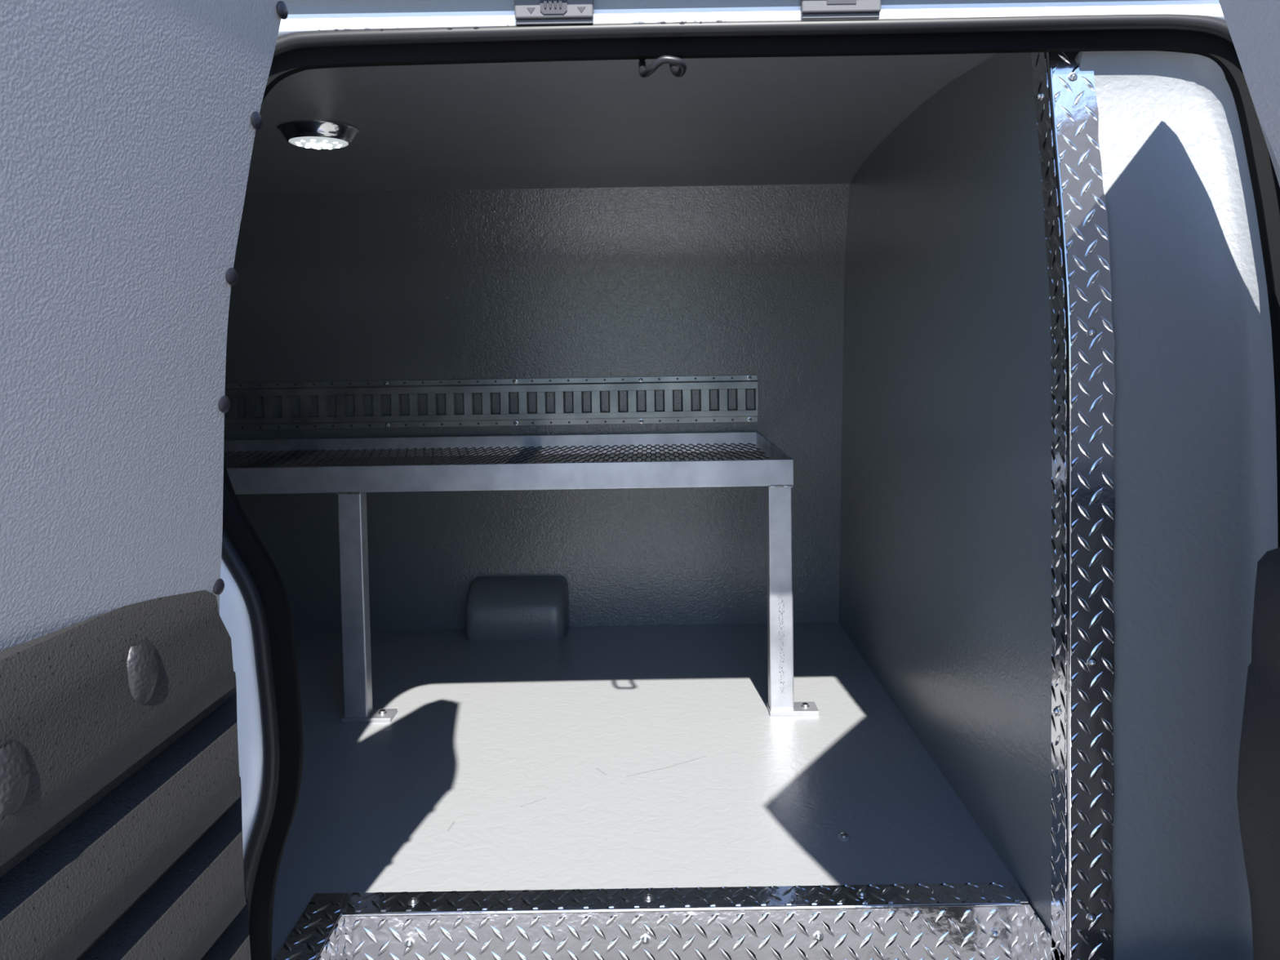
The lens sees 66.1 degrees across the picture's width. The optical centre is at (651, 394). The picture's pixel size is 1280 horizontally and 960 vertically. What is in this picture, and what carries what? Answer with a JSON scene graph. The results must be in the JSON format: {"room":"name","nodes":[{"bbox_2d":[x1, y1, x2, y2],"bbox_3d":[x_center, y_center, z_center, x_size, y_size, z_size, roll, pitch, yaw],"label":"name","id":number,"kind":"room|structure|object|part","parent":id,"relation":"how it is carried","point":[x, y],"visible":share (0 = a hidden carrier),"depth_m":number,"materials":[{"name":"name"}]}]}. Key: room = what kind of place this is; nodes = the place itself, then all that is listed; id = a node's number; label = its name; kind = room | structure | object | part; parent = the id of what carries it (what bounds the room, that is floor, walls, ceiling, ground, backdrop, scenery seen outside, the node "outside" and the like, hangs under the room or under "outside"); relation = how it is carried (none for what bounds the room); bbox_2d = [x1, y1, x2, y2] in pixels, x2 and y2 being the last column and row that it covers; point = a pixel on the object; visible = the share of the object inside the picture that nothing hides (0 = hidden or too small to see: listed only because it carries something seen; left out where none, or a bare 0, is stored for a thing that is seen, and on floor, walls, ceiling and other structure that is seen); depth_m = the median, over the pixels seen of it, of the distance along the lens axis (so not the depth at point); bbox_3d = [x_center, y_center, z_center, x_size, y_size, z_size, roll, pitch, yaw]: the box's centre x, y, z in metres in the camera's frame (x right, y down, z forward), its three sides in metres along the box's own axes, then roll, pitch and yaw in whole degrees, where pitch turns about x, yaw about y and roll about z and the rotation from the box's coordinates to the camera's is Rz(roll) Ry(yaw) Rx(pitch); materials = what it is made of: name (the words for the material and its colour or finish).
{"room":"vehicle interior","nodes":[
{"label":"vehicle interior","id":0,"kind":"room"},
{"bbox_2d":[223,183,849,631],"bbox_3d":[-0.574,0.045,2.667,2.350,1.240,0.106,-1,3,0],"label":"wall","id":1,"kind":"structure","parent":0,"point":[723,280],"depth_m":2.67,"materials":[{"name":"grey plastic"}]},
{"bbox_2d":[224,374,758,430],"bbox_3d":[-0.631,0.026,2.672,1.839,0.128,0.013,-1,3,0],"label":"track","id":2,"kind":"object","parent":1,"relation":"attached to","point":[704,384],"visible":0.81,"depth_m":2.67,"materials":[{"name":"metal"}]},
{"bbox_2d":[271,622,1020,959],"bbox_3d":[-0.589,0.695,1.960,2.300,0.030,1.650,-1,3,0],"label":"floor","id":3,"kind":"structure","parent":0,"point":[616,757],"depth_m":1.76,"materials":[{"name":"grey metal"}]},
{"bbox_2d":[465,575,568,640],"bbox_3d":[-0.361,0.573,2.651,0.268,0.142,0.137,-1,3,0],"label":"hump","id":4,"kind":"object","parent":3,"relation":"on","point":[533,607],"visible":1,"depth_m":2.59,"materials":[{"name":"grey plastic"}]},
{"bbox_2d":[223,431,818,722],"bbox_3d":[-0.576,0.396,2.349,1.835,0.530,0.668,-1,3,0],"label":"bench","id":5,"kind":"object","parent":3,"relation":"on","point":[246,461],"visible":0.72,"depth_m":2.03,"materials":[{"name":"metal"}]},
{"bbox_3d":[-0.616,0.435,2.046,0.049,0.470,0.041,-1,3,0],"label":"leg","id":6,"kind":"part","parent":5,"relation":"part of","materials":[{"name":"metal"}]},
{"bbox_3d":[-0.588,0.671,2.055,0.101,0.008,0.056,-1,3,0],"label":"foot plate","id":7,"kind":"part","parent":5,"relation":"part of","materials":[{"name":"metal"}]},
{"bbox_3d":[-0.604,0.142,2.669,1.788,0.052,0.005,-1,3,0],"label":"rail","id":8,"kind":"part","parent":5,"relation":"part of","materials":[{"name":"metal"}]},
{"bbox_3d":[-0.603,0.174,2.013,1.788,0.054,0.005,-1,3,0],"label":"rail","id":9,"kind":"part","parent":5,"relation":"part of","materials":[{"name":"metal"}]},
{"bbox_3d":[0.288,0.143,2.341,0.005,0.052,0.652,-1,3,0],"label":"rail","id":10,"kind":"part","parent":5,"relation":"part of","materials":[{"name":"metal"}]},
{"bbox_3d":[0.267,0.421,2.046,0.049,0.470,0.041,-1,3,0],"label":"leg","id":11,"kind":"part","parent":5,"relation":"part of","materials":[{"name":"metal"}]},
{"bbox_3d":[0.295,0.657,2.055,0.101,0.009,0.056,-1,3,0],"label":"foot plate","id":12,"kind":"part","parent":5,"relation":"part of","materials":[{"name":"metal"}]},
{"bbox_2d":[273,882,1066,959],"bbox_3d":[0.021,0.800,1.254,0.988,0.208,0.270,-1,3,0],"label":"guard","id":13,"kind":"object","parent":3,"relation":"attached to","point":[989,921],"visible":1,"depth_m":1.34,"materials":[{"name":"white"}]},
{"bbox_2d":[837,832,850,841],"bbox_3d":[0.298,0.683,1.522,0.020,0.008,0.020,-1,3,0],"label":"bolt","id":14,"kind":"object","parent":3,"relation":"on","point":[843,837],"visible":1,"depth_m":1.52,"materials":[{"name":"silver metal"}]},
{"bbox_2d":[245,0,1180,193],"bbox_3d":[-0.538,-0.522,1.937,2.440,0.091,1.520,-1,3,0],"label":"ceiling","id":15,"kind":"structure","parent":0,"point":[806,120],"depth_m":1.91,"materials":[{"name":"grey plastic"}]},
{"bbox_2d":[276,119,359,149],"bbox_3d":[-0.670,-0.518,1.982,0.158,0.039,0.158,-1,3,0],"label":"recessed light","id":16,"kind":"object","parent":15,"relation":"in","point":[305,133],"visible":1,"depth_m":1.94,"materials":[{"name":"silver metal"}]},
{"bbox_2d":[277,0,1225,36],"bbox_3d":[-0.153,-0.514,1.232,1.710,0.160,0.170,-1,3,0],"label":"van roof edge","id":17,"kind":"object","parent":15,"relation":"attached to","point":[299,22],"visible":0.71,"depth_m":1.18,"materials":[{"name":"white paint"}]},
{"bbox_2d":[318,19,726,31],"bbox_3d":[-0.155,-0.443,1.183,0.490,0.011,0.012,-1,3,0],"label":"beads","id":18,"kind":"object","parent":17,"relation":"on","point":[694,20],"visible":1,"depth_m":1.18},
{"bbox_2d":[514,0,593,25],"bbox_3d":[-0.116,-0.469,1.174,0.094,0.053,0.014,-1,3,0],"label":"bracket","id":19,"kind":"object","parent":17,"relation":"attached to","point":[529,12],"visible":1,"depth_m":1.17,"materials":[{"name":"grey plastic"}]},
{"bbox_2d":[638,55,686,77],"bbox_3d":[0.011,-0.411,1.195,0.062,0.056,0.074,-1,3,0],"label":"hook","id":20,"kind":"object","parent":17,"relation":"attached to","point":[673,61],"depth_m":1.17,"materials":[{"name":"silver metal"}]},
{"bbox_2d":[221,13,1279,959],"bbox_3d":[0.117,0.207,1.190,1.338,1.317,0.113,-1,3,0],"label":"seal","id":21,"kind":"object","parent":17,"relation":"attached to","point":[259,581],"depth_m":1.18,"materials":[{"name":"black rubber"}]},
{"bbox_2d":[800,0,880,19],"bbox_3d":[0.226,-0.470,1.176,0.095,0.040,0.012,-1,3,0],"label":"bracket","id":22,"kind":"object","parent":17,"relation":"attached to","point":[810,9],"visible":1,"depth_m":1.17,"materials":[{"name":"grey plastic"}]},
{"bbox_2d":[838,52,1067,959],"bbox_3d":[0.538,0.061,1.965,0.066,1.260,1.521,-1,3,0],"label":"wall","id":23,"kind":"structure","parent":0,"point":[946,517],"depth_m":1.61,"materials":[{"name":"grey plastic"}]},
{"bbox_2d":[1031,51,1115,959],"bbox_3d":[0.531,0.186,1.248,0.061,1.258,0.131,-1,3,0],"label":"guard","id":24,"kind":"object","parent":23,"relation":"attached to","point":[1091,379],"visible":0.98,"depth_m":1.20,"materials":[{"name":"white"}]},
{"bbox_2d":[1078,50,1277,959],"bbox_3d":[0.649,0.214,1.221,0.211,1.282,0.096,-1,3,0],"label":"pillar","id":25,"kind":"structure","parent":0,"point":[1194,419],"depth_m":1.20,"materials":[{"name":"grey metal"}]},
{"bbox_3d":[0.824,0.243,1.189,0.161,1.221,0.099,-1,3,0],"label":"pillar","id":26,"kind":"structure","parent":25,"relation":"attached to","visible":0},
{"bbox_2d":[1218,0,1279,959],"bbox_3d":[0.569,0.314,0.801,0.312,1.523,0.816,0,3,27],"label":"door","id":27,"kind":"structure","parent":26,"relation":"attached to","point":[1253,25],"depth_m":0.95,"materials":[{"name":"grey metal"}]},
{"bbox_3d":[0.623,0.608,0.893,0.183,0.885,0.592,1,3,36],"label":"trim","id":28,"kind":"part","parent":27,"relation":"part of","materials":[{"name":"black plastic"}]},
{"bbox_3d":[-1.079,0.237,1.215,1.335,1.291,0.111,-1,3,0],"label":"wall","id":29,"kind":"structure","parent":0,"visible":0},
{"bbox_2d":[219,558,263,857],"bbox_3d":[-0.615,0.230,1.162,0.368,1.293,0.125,-1,3,-8],"label":"pillar","id":30,"kind":"structure","parent":29,"relation":"attached to","point":[233,613],"depth_m":1.15,"materials":[{"name":"white metal"}]},
{"bbox_2d":[0,0,288,959],"bbox_3d":[-0.460,0.159,0.642,0.381,1.160,0.931,-1,3,0],"label":"door","id":31,"kind":"structure","parent":30,"relation":"attached to","point":[128,128],"depth_m":0.67,"materials":[{"name":"grey"}]},
{"bbox_3d":[-0.396,0.451,0.582,0.042,0.582,0.706,-1,3,5],"label":"trim","id":32,"kind":"part","parent":31,"relation":"part of","materials":[{"name":"black plastic"}]}
]}

